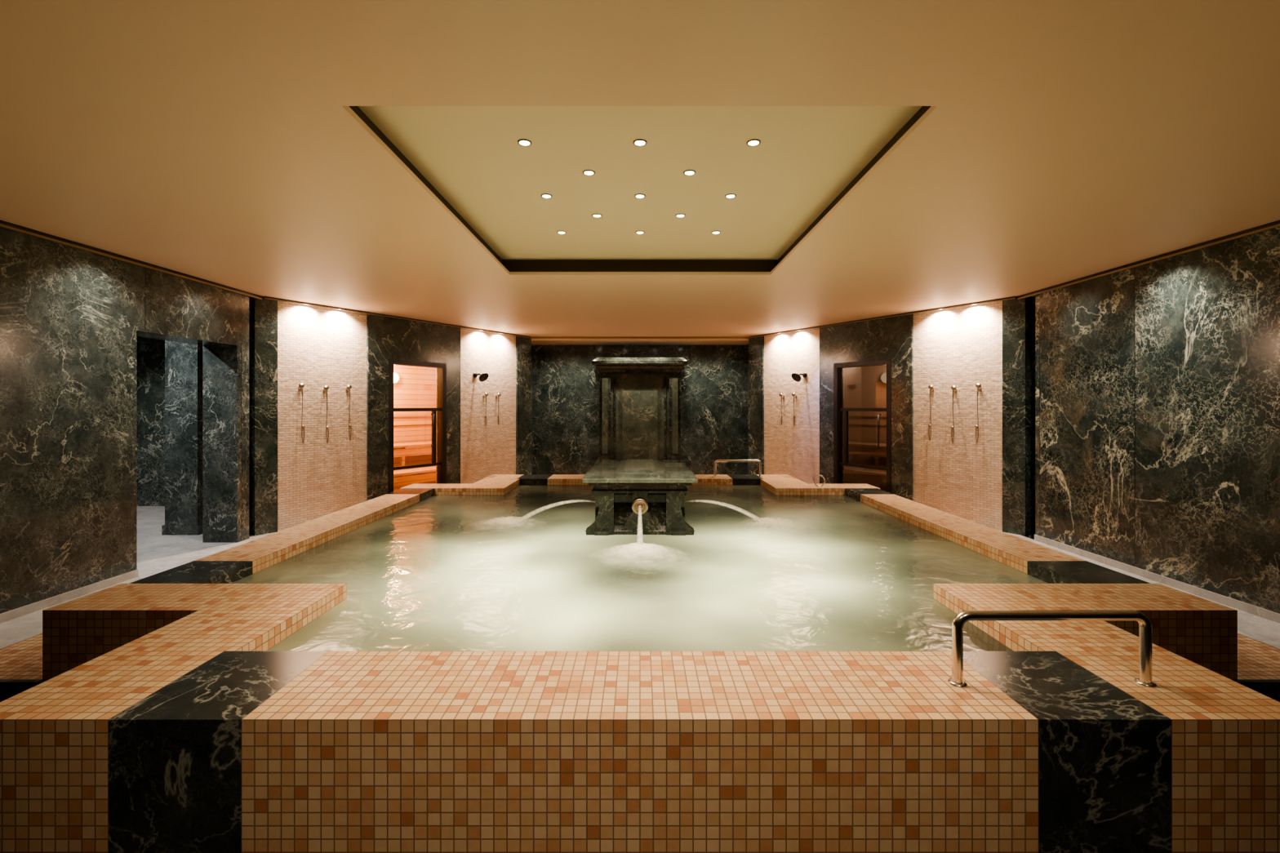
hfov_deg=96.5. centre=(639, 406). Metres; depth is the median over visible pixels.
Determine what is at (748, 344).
wall
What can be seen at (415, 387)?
sauna room
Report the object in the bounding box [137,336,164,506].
wall
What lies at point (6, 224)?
trim
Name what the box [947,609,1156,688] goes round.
handrail
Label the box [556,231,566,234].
recessed light
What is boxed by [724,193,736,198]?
recessed light
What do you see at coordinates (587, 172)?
recessed light
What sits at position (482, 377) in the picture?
shower head
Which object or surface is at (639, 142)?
recessed light
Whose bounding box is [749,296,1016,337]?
trim
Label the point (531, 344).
wall
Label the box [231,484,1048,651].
pool water
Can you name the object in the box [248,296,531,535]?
wall
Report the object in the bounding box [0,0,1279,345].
ceiling
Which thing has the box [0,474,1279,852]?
surround
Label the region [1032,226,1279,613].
wall
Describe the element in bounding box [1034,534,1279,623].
baseboard
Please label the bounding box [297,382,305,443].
shower
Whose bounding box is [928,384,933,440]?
shower
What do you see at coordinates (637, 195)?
recessed light
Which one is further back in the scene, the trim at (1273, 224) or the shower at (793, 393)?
the shower at (793, 393)
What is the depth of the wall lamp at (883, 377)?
10.47 m
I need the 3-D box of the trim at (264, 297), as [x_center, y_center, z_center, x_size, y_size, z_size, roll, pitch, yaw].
[-3.369,-1.335,9.048,0.028,0.030,4.763,0,0,32]
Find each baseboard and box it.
[0,569,138,623]
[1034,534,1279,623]
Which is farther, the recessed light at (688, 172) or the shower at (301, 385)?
the shower at (301, 385)
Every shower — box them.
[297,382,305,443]
[323,385,328,443]
[346,384,351,440]
[483,392,488,425]
[495,392,500,425]
[779,392,784,425]
[791,392,796,425]
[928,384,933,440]
[951,385,956,443]
[974,382,982,443]
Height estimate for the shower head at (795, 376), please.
0.163 m
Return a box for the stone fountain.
[484,459,793,557]
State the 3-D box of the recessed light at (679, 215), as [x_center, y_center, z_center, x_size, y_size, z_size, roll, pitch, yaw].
[0.324,-1.526,4.579,0.081,0.008,0.081,0,0,0]
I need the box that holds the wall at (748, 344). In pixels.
[746,343,748,474]
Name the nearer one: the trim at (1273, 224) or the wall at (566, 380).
the trim at (1273, 224)
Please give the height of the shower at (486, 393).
0.581 m
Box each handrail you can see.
[713,459,762,477]
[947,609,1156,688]
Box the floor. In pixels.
[0,506,1279,702]
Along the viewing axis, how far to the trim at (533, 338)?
11.10 m
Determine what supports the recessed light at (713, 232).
in the ceiling
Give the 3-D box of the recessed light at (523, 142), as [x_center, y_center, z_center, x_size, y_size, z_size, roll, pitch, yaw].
[-0.669,-1.526,3.312,0.081,0.008,0.081,0,0,0]
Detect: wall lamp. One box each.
[393,372,399,382]
[880,372,886,382]
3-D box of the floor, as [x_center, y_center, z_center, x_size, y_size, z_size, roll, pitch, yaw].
[0.000,1.853,5.500,18.000,0.554,15.000,0,0,0]
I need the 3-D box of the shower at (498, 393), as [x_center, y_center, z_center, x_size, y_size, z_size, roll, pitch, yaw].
[-2.570,0.053,10.340,0.075,0.581,0.149,0,0,-27]
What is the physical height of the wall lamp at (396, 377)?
0.200 m
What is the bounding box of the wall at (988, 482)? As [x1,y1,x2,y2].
[748,296,1032,536]
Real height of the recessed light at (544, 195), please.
0.008 m
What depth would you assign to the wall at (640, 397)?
11.82 m
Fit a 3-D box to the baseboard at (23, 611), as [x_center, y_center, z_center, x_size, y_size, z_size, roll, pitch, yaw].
[-4.643,1.543,4.290,0.015,0.066,1.980,0,0,0]
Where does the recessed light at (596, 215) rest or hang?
in the ceiling
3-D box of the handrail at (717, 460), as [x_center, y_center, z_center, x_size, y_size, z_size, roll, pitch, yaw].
[1.625,1.034,9.500,0.822,0.291,0.072,0,0,0]
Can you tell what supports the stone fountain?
on the floor
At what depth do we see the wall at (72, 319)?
4.80 m
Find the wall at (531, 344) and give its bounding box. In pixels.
[531,343,533,474]
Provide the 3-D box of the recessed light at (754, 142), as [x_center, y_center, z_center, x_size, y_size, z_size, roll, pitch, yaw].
[0.658,-1.526,3.312,0.081,0.008,0.081,0,0,0]
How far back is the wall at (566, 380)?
12.60 m
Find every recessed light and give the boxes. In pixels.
[517,138,531,146]
[541,193,551,198]
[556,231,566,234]
[582,169,595,175]
[591,213,601,217]
[632,138,647,146]
[634,193,645,198]
[635,231,644,234]
[675,213,685,217]
[683,169,695,175]
[711,231,720,234]
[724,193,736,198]
[746,138,760,146]
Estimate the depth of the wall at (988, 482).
8.02 m
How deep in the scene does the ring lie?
8.34 m
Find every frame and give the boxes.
[388,359,446,493]
[833,359,891,493]
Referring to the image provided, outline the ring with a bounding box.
[813,474,825,487]
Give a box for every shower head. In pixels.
[472,372,488,382]
[791,372,807,382]
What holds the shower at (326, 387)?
attached to the wall at (292, 482)
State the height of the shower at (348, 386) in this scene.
0.781 m
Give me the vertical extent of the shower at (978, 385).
0.781 m
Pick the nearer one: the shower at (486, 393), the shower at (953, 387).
the shower at (953, 387)
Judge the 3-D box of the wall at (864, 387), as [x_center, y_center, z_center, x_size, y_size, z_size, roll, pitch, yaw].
[4.242,0.330,9.810,1.800,2.500,3.350,0,0,-32]
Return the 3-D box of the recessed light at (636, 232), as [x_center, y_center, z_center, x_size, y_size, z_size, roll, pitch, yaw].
[0.000,-1.526,5.024,0.081,0.008,0.081,0,0,0]
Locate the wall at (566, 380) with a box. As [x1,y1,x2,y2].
[533,345,746,474]
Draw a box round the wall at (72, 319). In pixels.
[0,226,248,613]
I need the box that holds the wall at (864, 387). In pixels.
[843,364,886,491]
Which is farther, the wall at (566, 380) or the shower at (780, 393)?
the wall at (566, 380)
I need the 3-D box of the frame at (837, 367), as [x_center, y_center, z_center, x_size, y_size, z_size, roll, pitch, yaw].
[3.481,0.440,8.945,0.162,2.280,1.050,0,0,-32]
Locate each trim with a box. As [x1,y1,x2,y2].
[0,219,262,299]
[263,296,530,337]
[530,336,749,341]
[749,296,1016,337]
[1017,219,1279,299]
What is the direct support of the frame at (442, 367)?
attached to the wall at (292, 482)

